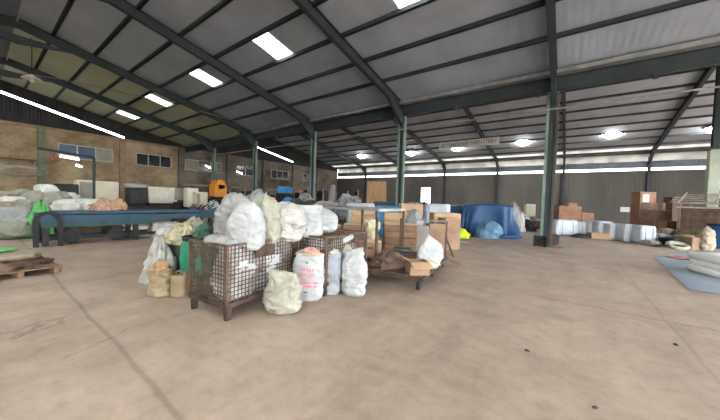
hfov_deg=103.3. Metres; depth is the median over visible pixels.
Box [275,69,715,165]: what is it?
ceiling
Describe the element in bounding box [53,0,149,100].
purlin
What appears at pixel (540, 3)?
purlin
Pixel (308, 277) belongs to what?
print
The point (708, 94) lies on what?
purlin
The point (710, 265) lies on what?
mattress
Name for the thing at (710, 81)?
purlin
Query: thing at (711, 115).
purlin
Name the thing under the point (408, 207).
carton
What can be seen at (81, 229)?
heap
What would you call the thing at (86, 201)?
woven sack
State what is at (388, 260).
heap
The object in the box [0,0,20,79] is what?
ceiling
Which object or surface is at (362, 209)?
trolley
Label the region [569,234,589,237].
heap
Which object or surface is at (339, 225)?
bundle
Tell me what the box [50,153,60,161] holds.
bundle
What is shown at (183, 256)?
drum
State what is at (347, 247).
sack
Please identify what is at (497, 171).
wall column
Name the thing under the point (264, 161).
trim
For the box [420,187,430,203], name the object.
door
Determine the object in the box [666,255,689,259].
cloth
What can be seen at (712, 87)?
conduit pipe
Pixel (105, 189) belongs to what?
machine
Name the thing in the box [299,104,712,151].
purlin
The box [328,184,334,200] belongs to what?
roll
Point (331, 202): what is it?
woven sack
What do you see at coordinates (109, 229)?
drum
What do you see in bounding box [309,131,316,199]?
steel column
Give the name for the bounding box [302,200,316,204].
woven sack
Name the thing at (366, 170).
wall column
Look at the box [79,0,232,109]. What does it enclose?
purlin
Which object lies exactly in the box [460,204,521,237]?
tarpaulin
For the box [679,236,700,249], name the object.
carton
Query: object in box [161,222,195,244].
bundle
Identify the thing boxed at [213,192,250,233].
woven sack
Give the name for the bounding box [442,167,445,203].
wall column
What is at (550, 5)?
rafter
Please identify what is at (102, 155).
window
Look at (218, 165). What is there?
window
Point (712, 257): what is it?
mattress
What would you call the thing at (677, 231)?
bag
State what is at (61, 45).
rafter
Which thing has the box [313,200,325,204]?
woven sack
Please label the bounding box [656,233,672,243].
woven sack
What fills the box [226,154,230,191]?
trim
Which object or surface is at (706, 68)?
purlin
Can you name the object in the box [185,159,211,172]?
window
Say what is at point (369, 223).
bundle
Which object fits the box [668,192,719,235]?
crate
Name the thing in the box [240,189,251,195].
machine
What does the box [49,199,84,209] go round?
woven sack
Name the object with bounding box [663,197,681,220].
locker
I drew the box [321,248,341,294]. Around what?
sack
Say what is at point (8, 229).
woven sack
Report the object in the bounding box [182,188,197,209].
machine
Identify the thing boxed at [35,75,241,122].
cable
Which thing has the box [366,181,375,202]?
plywood board
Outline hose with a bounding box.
[665,241,690,249]
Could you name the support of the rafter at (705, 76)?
attached to the girder
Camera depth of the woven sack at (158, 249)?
5.18 m
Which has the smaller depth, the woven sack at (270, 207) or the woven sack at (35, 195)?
the woven sack at (270, 207)
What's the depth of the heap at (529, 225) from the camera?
18.16 m
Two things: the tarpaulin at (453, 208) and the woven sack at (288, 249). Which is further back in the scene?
the tarpaulin at (453, 208)
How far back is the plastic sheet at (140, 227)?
12.77 m
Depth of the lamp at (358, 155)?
41.72 m
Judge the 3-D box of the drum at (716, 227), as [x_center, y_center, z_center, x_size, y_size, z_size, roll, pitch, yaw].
[16.264,1.187,12.873,0.890,1.100,0.890,3,2,36]
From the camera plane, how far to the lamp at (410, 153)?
37.01 m
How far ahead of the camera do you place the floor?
3.26 m
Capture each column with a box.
[212,148,215,180]
[252,141,257,191]
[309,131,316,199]
[364,170,366,202]
[395,116,406,206]
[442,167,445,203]
[495,164,498,203]
[538,91,559,245]
[561,167,564,205]
[646,158,650,191]
[703,66,719,206]
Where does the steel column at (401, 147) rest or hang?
on the floor
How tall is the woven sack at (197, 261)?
0.894 m
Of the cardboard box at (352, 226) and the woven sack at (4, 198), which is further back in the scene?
the woven sack at (4, 198)
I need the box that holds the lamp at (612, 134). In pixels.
[602,131,621,138]
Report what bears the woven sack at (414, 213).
on the floor
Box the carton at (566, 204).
[565,203,576,210]
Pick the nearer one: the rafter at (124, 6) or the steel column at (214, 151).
the rafter at (124, 6)
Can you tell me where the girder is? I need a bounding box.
[185,45,719,152]
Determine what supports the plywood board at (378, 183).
on the floor
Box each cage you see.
[188,237,298,321]
[289,228,367,296]
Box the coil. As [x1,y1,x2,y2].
[0,165,48,176]
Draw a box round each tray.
[49,209,215,213]
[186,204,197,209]
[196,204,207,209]
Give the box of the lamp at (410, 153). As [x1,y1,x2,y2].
[405,150,416,155]
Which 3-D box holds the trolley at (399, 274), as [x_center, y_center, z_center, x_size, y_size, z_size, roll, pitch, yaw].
[1.360,0.867,6.708,1.665,1.188,2.945,3,2,27]
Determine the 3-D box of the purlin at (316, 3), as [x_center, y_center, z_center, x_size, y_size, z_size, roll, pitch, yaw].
[-4.220,-7.314,11.843,47.500,0.140,0.130,3,2,36]
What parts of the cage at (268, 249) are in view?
corner post, panel, panel, frame, corner post, rail, panel, plate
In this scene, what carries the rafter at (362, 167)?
on the wall column at (366, 170)
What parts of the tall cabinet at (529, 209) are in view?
door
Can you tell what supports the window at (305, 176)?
in the wall at (16, 141)
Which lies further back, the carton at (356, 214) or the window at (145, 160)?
the window at (145, 160)
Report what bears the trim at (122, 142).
attached to the wall at (16, 141)
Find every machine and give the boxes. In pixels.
[53,183,78,194]
[74,180,118,200]
[125,188,148,209]
[172,188,184,209]
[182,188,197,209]
[192,192,207,207]
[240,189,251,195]
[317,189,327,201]
[354,190,362,202]
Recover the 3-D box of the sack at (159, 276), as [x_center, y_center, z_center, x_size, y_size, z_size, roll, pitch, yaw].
[-3.228,1.086,4.631,0.410,0.598,0.334,2,2,13]
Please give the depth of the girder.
11.99 m
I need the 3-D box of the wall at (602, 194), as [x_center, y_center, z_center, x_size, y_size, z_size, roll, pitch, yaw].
[14.971,-2.821,38.276,47.500,7.260,0.240,3,2,36]
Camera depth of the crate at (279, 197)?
22.65 m
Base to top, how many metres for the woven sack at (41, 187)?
0.716 m
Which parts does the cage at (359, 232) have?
panel, corner post, rail, panel, panel, corner post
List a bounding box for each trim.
[0,120,178,148]
[37,125,45,183]
[119,138,125,200]
[178,147,182,187]
[183,183,336,193]
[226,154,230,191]
[262,160,265,192]
[291,164,294,197]
[316,168,318,200]
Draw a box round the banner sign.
[439,131,499,149]
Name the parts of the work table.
leg, leg, rail, rail, leg, leg, leg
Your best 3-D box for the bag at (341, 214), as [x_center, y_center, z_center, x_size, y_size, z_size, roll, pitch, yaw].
[-0.749,0.077,8.298,0.805,0.421,0.546,2,2,2]
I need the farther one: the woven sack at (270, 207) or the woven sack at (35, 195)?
the woven sack at (35, 195)
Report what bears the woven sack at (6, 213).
on the heap at (81, 229)
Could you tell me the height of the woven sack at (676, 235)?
0.556 m
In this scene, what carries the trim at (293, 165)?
attached to the wall at (16, 141)
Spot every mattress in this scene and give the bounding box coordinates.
[687,251,719,263]
[687,264,719,277]
[689,258,719,270]
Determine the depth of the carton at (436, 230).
9.16 m
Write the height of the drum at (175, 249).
0.770 m
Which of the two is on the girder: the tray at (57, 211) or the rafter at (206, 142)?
the rafter at (206, 142)
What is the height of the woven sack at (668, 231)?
0.720 m
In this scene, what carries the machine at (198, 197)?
on the floor
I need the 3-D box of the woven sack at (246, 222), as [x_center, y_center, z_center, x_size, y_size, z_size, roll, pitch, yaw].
[-1.632,0.218,4.109,0.576,0.697,0.412,2,2,4]
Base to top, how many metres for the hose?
0.380 m
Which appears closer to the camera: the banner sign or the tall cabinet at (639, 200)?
the tall cabinet at (639, 200)
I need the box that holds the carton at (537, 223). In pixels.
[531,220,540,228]
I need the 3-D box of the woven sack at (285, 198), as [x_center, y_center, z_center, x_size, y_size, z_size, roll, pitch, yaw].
[-4.343,0.064,17.047,1.343,1.708,1.122,3,2,30]
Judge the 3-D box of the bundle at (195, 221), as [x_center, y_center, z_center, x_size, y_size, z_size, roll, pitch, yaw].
[-3.610,0.370,6.172,0.753,0.497,0.796,3,2,36]
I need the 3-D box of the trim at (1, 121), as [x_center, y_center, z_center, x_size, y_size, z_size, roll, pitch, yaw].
[-26.247,-6.628,21.995,0.100,0.220,22.400,3,2,36]
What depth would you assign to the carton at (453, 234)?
10.05 m
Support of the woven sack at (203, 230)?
on the floor
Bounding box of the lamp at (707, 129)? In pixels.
[703,126,711,132]
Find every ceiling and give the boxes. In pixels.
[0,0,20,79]
[1,0,719,144]
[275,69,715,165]
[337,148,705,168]
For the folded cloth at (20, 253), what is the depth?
5.41 m
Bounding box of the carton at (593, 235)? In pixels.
[587,232,610,239]
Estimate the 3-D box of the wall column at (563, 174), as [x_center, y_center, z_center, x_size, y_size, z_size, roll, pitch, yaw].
[22.858,-2.104,32.127,0.200,6.770,0.300,3,2,36]
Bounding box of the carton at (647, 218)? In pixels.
[640,209,671,225]
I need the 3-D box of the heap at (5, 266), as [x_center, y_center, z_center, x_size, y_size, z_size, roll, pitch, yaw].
[-6.897,0.957,5.554,1.246,0.272,1.162,2,2,0]
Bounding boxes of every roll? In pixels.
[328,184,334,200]
[499,234,518,238]
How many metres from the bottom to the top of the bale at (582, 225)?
0.831 m
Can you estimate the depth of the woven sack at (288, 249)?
4.70 m
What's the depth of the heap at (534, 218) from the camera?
22.63 m
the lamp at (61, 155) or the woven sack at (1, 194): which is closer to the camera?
the woven sack at (1, 194)
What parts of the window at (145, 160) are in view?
pane, sill, pane, pane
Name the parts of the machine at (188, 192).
door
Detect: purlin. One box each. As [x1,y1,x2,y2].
[23,0,74,89]
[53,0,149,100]
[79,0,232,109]
[103,0,327,117]
[124,0,436,125]
[144,0,561,132]
[162,0,707,138]
[272,67,708,138]
[282,80,714,143]
[291,93,713,147]
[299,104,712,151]
[307,114,712,154]
[316,124,711,158]
[322,132,710,161]
[328,139,710,164]
[334,146,709,167]
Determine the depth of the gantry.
15.15 m
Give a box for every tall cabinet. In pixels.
[524,204,535,216]
[630,192,655,224]
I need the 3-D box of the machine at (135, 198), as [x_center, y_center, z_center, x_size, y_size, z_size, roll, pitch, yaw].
[-14.330,-0.428,18.216,0.990,1.956,1.080,3,2,36]
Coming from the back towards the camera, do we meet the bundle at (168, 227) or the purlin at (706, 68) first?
the purlin at (706, 68)
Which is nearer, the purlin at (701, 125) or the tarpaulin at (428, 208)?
the tarpaulin at (428, 208)
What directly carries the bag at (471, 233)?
on the floor
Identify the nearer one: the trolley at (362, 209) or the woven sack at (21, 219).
the trolley at (362, 209)
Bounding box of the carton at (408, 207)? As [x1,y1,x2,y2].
[399,203,422,217]
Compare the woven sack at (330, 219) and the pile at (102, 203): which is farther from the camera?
the pile at (102, 203)
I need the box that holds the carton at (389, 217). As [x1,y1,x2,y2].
[382,212,401,232]
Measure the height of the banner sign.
1.368 m
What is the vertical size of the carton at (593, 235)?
0.323 m
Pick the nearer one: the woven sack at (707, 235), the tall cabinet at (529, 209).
the woven sack at (707, 235)
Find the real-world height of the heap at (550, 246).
0.093 m
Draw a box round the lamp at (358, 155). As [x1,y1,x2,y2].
[357,154,366,157]
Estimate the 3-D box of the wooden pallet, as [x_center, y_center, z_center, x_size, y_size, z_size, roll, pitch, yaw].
[-6.826,1.167,5.564,1.240,0.138,1.100,3,2,28]
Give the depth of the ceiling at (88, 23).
12.25 m
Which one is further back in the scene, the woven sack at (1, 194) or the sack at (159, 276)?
the woven sack at (1, 194)
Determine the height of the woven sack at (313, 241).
0.832 m
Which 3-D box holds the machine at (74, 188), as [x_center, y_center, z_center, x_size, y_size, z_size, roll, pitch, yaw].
[-16.125,-0.422,15.622,0.880,2.006,1.080,3,2,36]
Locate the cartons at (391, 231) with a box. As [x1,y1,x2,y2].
[382,222,416,251]
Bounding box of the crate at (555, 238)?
[552,234,559,244]
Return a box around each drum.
[64,227,80,242]
[101,225,123,238]
[168,245,180,273]
[179,235,202,287]
[707,223,719,248]
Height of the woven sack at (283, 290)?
0.654 m
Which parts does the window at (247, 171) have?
pane, pane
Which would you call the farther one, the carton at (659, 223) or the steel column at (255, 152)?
the steel column at (255, 152)
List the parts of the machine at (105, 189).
door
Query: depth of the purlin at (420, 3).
12.00 m
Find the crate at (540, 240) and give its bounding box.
[533,235,546,247]
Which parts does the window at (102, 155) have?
pane, pane, sill, pane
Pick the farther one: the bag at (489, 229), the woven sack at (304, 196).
the woven sack at (304, 196)
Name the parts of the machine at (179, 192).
door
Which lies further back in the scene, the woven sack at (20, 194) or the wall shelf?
the wall shelf
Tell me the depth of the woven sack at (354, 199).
17.77 m
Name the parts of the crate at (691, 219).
post, rail, rail, wall panel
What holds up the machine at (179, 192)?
on the floor
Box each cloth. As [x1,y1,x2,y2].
[0,247,17,252]
[0,248,41,260]
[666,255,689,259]
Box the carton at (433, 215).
[429,212,460,245]
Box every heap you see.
[0,256,54,273]
[54,225,124,233]
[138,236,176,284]
[170,218,188,222]
[369,250,406,270]
[510,201,520,230]
[518,206,525,231]
[525,219,535,231]
[529,215,540,220]
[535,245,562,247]
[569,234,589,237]
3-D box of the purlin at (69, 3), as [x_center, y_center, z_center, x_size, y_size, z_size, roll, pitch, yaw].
[-6.945,-8.274,8.065,47.500,0.140,0.130,3,2,36]
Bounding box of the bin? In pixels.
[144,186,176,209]
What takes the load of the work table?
on the floor
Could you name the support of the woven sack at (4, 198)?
on the woven sack at (2, 203)
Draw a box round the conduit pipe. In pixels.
[185,85,719,158]
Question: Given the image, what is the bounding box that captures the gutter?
[182,36,719,146]
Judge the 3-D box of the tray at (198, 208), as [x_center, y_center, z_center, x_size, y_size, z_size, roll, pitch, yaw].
[-6.782,-0.148,12.217,0.507,0.266,0.297,3,2,36]
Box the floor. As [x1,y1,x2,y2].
[0,219,719,419]
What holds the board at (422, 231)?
on the floor
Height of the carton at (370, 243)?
0.357 m
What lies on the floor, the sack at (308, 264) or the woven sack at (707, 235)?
the sack at (308, 264)
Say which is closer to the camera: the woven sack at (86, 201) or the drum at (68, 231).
the drum at (68, 231)
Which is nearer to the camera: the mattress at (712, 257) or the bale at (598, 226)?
the mattress at (712, 257)
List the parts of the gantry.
arm, post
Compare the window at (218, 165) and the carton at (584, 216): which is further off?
the window at (218, 165)
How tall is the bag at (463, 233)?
0.471 m
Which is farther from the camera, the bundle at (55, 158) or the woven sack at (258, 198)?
the bundle at (55, 158)
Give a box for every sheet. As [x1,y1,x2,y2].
[26,199,54,237]
[123,226,153,236]
[655,250,719,293]
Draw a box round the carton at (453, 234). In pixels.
[438,217,459,249]
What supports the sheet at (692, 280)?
on the floor
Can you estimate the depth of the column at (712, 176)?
15.30 m
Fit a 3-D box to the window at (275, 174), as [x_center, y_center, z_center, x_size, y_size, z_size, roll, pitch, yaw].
[-11.740,-5.139,41.817,0.210,1.300,3.300,3,2,36]
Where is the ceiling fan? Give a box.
[20,37,42,82]
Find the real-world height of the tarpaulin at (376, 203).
1.620 m
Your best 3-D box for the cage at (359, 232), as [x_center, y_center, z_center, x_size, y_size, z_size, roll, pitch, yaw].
[-0.739,0.924,5.648,1.250,1.015,1.350,3,2,33]
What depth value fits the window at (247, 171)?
37.34 m
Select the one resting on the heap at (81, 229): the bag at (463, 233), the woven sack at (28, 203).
the woven sack at (28, 203)
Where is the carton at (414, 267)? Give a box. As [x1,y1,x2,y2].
[399,254,440,275]
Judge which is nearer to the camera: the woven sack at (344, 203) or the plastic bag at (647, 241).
the plastic bag at (647, 241)
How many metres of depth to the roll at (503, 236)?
13.72 m
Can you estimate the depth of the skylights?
12.89 m
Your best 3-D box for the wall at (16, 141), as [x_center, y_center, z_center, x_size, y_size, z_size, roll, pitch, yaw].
[-18.666,-5.199,32.697,0.240,10.200,48.600,3,2,36]
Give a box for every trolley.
[323,206,405,260]
[367,218,459,289]
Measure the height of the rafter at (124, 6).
3.854 m
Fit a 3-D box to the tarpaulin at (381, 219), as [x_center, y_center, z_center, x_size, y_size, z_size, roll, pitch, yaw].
[1.309,0.505,13.823,1.533,1.420,1.162,2,2,8]
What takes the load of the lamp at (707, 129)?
hanging from the ceiling at (692, 77)
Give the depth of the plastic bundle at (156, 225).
10.69 m
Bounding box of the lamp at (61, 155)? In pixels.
[60,154,78,159]
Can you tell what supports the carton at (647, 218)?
on the floor
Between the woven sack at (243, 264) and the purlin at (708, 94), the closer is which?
the woven sack at (243, 264)
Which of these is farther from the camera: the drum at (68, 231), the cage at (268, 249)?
the drum at (68, 231)
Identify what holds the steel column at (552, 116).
on the floor
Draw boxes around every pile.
[88,197,112,210]
[107,198,127,209]
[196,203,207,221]
[207,200,219,223]
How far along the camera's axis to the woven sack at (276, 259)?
4.30 m
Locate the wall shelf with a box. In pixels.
[0,157,36,163]
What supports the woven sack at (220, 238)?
on the cage at (268, 249)
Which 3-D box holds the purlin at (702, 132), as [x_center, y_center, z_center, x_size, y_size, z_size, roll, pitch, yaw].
[12.568,-7.160,34.667,47.500,0.140,0.130,3,2,36]
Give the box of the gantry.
[38,147,95,198]
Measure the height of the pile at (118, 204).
0.436 m
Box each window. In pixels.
[58,143,114,163]
[134,153,172,168]
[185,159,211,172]
[216,163,222,173]
[236,165,252,176]
[270,169,287,179]
[303,174,307,181]
[333,143,709,166]
[338,151,706,172]
[338,166,705,177]
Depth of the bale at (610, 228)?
14.98 m
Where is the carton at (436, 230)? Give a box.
[426,223,444,253]
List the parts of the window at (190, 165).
pane, pane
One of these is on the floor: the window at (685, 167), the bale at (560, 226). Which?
the bale at (560, 226)
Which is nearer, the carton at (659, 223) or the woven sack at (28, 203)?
the woven sack at (28, 203)
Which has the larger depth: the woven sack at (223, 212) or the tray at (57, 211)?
the tray at (57, 211)
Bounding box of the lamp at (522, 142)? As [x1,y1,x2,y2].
[516,139,529,145]
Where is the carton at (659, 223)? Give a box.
[655,220,676,231]
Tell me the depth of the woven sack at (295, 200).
15.85 m
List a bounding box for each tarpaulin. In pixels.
[347,203,374,222]
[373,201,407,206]
[375,205,398,235]
[422,204,449,225]
[450,205,461,212]
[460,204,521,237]
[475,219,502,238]
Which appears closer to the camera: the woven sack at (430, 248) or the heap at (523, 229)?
the woven sack at (430, 248)
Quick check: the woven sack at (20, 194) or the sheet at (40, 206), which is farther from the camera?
the woven sack at (20, 194)
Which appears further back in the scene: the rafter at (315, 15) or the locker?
the locker
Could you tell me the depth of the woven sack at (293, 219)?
4.59 m
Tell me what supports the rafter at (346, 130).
on the wall column
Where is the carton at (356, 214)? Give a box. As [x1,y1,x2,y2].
[351,210,374,222]
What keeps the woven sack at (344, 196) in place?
on the floor
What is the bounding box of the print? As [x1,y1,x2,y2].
[299,268,317,287]
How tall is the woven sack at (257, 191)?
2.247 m
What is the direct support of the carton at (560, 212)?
on the floor
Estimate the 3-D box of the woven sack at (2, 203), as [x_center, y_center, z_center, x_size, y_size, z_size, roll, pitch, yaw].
[-12.992,0.048,10.424,1.048,0.745,0.776,2,2,-2]
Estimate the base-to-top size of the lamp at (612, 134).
0.820 m
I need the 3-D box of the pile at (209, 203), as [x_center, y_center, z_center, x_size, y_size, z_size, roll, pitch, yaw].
[-8.782,0.071,17.007,1.386,1.405,1.119,3,2,36]
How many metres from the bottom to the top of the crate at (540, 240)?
0.445 m
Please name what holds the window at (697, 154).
in the wall at (602, 194)
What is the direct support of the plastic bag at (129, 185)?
on the machine at (135, 198)
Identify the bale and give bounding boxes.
[552,219,578,235]
[578,221,585,233]
[582,221,592,233]
[592,221,609,232]
[603,223,618,239]
[615,224,633,241]
[631,225,655,243]
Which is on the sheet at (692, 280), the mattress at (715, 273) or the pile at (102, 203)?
the mattress at (715, 273)
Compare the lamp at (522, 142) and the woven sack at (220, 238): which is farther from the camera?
the lamp at (522, 142)
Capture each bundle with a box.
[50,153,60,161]
[147,221,171,235]
[152,221,177,241]
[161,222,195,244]
[186,216,203,227]
[322,224,340,243]
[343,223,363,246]
[364,218,380,239]
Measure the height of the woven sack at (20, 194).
0.558 m
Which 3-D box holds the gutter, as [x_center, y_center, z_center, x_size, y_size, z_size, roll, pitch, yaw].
[-0.343,-5.885,17.225,47.200,0.160,0.400,3,2,36]
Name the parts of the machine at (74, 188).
door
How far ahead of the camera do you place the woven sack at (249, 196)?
18.77 m
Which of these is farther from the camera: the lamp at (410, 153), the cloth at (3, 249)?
the lamp at (410, 153)
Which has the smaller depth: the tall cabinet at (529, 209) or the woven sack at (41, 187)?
the woven sack at (41, 187)
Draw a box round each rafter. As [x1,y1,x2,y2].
[0,14,255,146]
[0,56,213,152]
[98,0,314,137]
[290,134,365,172]
[292,0,403,125]
[333,127,396,164]
[382,118,445,170]
[461,107,498,168]
[545,0,557,103]
[561,90,565,166]
[648,65,719,163]
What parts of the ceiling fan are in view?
lamp shade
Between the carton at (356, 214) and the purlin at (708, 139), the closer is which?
the carton at (356, 214)
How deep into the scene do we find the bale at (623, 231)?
14.38 m
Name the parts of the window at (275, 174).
pane, pane, pane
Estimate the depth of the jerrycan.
4.55 m
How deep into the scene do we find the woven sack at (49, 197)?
11.04 m
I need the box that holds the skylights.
[116,0,418,118]
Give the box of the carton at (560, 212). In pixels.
[553,206,581,220]
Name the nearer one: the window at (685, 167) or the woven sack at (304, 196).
the woven sack at (304, 196)
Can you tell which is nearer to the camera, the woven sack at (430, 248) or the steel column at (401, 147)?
the woven sack at (430, 248)
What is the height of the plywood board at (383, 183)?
3.342 m
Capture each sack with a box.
[0,191,22,196]
[0,193,18,196]
[0,196,25,201]
[0,201,15,206]
[0,207,30,220]
[0,221,31,238]
[11,217,27,221]
[12,189,28,193]
[14,199,36,208]
[21,190,44,201]
[33,184,59,192]
[42,191,72,209]
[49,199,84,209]
[68,192,81,198]
[74,199,110,209]
[146,259,173,296]
[192,221,213,237]
[193,232,218,294]
[203,233,228,248]
[210,240,258,300]
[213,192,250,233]
[226,201,265,250]
[246,194,253,200]
[250,189,263,195]
[251,194,269,206]
[254,244,281,290]
[260,192,281,243]
[262,268,302,314]
[276,241,291,271]
[278,201,308,241]
[281,197,291,201]
[289,198,302,204]
[292,247,324,300]
[297,204,322,237]
[298,193,312,201]
[299,237,322,251]
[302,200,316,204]
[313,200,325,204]
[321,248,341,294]
[322,200,344,233]
[323,208,337,232]
[327,234,353,289]
[337,193,351,201]
[338,200,350,206]
[341,247,367,296]
[349,195,360,202]
[393,246,412,252]
[405,208,423,225]
[416,233,443,268]
[656,228,674,234]
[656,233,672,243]
[674,234,694,237]
[695,226,716,250]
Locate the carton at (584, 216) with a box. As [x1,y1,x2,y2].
[578,213,593,220]
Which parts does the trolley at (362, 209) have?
rail, post, rail, post, rail, post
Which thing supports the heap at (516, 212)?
on the floor
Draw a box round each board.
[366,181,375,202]
[375,181,380,200]
[381,181,385,200]
[415,226,428,251]
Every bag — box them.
[124,183,148,187]
[327,205,347,219]
[460,228,469,237]
[466,230,474,236]
[641,239,661,245]
[658,237,678,245]
[669,229,690,236]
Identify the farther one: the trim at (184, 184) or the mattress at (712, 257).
the trim at (184, 184)
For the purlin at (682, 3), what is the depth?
10.48 m
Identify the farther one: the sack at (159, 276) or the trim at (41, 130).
the trim at (41, 130)
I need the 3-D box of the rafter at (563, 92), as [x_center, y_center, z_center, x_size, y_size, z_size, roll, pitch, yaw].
[15.492,-6.681,21.755,0.200,4.060,25.761,3,2,36]
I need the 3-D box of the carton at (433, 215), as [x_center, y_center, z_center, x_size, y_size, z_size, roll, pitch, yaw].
[3.318,0.737,11.222,1.034,1.255,0.732,2,2,0]
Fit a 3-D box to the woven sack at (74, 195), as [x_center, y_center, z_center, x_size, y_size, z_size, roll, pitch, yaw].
[-12.374,-0.424,11.993,1.014,0.657,0.707,1,2,-15]
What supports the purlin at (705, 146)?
attached to the rafter at (467, 111)
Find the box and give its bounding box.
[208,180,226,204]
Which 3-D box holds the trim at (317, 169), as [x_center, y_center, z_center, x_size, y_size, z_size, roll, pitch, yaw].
[-7.186,-3.627,47.981,0.280,6.750,0.420,3,2,36]
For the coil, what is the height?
0.888 m
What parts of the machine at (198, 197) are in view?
door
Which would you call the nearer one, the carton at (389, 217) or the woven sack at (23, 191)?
the carton at (389, 217)
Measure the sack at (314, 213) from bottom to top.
0.575 m
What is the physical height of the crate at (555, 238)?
0.425 m
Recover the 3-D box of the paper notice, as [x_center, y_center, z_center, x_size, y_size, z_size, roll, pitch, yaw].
[27.134,-0.051,29.160,0.700,0.500,0.030,3,2,36]
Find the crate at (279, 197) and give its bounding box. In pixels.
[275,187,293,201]
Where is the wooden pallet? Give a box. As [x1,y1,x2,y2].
[0,262,61,277]
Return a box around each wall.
[0,80,337,201]
[337,150,719,223]
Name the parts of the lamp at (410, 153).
bulb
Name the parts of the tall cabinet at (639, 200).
door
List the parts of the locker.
door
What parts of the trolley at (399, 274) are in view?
handle post, frame, handle post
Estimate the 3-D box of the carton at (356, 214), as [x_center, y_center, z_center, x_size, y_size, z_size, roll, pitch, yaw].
[0.088,0.602,10.423,0.824,1.368,0.655,2,2,0]
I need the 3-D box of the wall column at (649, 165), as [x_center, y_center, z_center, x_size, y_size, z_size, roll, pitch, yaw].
[28.361,-1.783,28.077,0.200,6.770,0.300,3,2,36]
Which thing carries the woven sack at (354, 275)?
on the floor
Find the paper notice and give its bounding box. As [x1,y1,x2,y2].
[620,207,629,211]
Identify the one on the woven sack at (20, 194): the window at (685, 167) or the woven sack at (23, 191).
the woven sack at (23, 191)
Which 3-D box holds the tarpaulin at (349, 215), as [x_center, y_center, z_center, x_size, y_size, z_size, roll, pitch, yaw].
[0.004,0.446,12.676,1.618,1.532,1.383,2,2,8]
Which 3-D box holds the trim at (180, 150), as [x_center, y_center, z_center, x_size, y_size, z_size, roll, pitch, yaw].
[-19.610,-3.448,31.113,0.280,6.750,0.420,3,2,36]
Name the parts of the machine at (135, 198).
door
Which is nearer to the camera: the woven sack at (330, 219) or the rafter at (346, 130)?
the woven sack at (330, 219)
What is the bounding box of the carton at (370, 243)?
[359,239,381,256]
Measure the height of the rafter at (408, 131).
4.060 m
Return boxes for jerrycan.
[170,270,187,296]
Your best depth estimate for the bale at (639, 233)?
13.66 m
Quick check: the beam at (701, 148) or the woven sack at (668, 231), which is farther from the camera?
the beam at (701, 148)
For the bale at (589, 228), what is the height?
0.867 m
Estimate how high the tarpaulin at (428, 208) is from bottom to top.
1.603 m
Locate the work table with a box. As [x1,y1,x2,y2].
[32,209,215,247]
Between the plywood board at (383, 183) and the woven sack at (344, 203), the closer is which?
the woven sack at (344, 203)
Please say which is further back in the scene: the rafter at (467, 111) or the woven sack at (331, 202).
the rafter at (467, 111)
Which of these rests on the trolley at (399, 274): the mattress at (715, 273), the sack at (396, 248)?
the sack at (396, 248)
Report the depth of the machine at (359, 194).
28.83 m
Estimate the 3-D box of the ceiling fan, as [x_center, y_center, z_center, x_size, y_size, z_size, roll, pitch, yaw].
[-17.242,-7.860,14.965,0.800,2.348,0.800,3,2,36]
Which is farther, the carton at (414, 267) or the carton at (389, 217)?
the carton at (389, 217)
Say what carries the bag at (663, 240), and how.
on the floor
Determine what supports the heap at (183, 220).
on the plastic sheet at (140, 227)
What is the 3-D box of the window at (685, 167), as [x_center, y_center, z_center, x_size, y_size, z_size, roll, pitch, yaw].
[15.014,-4.838,38.174,47.500,0.300,0.020,3,2,36]
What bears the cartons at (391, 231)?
on the floor

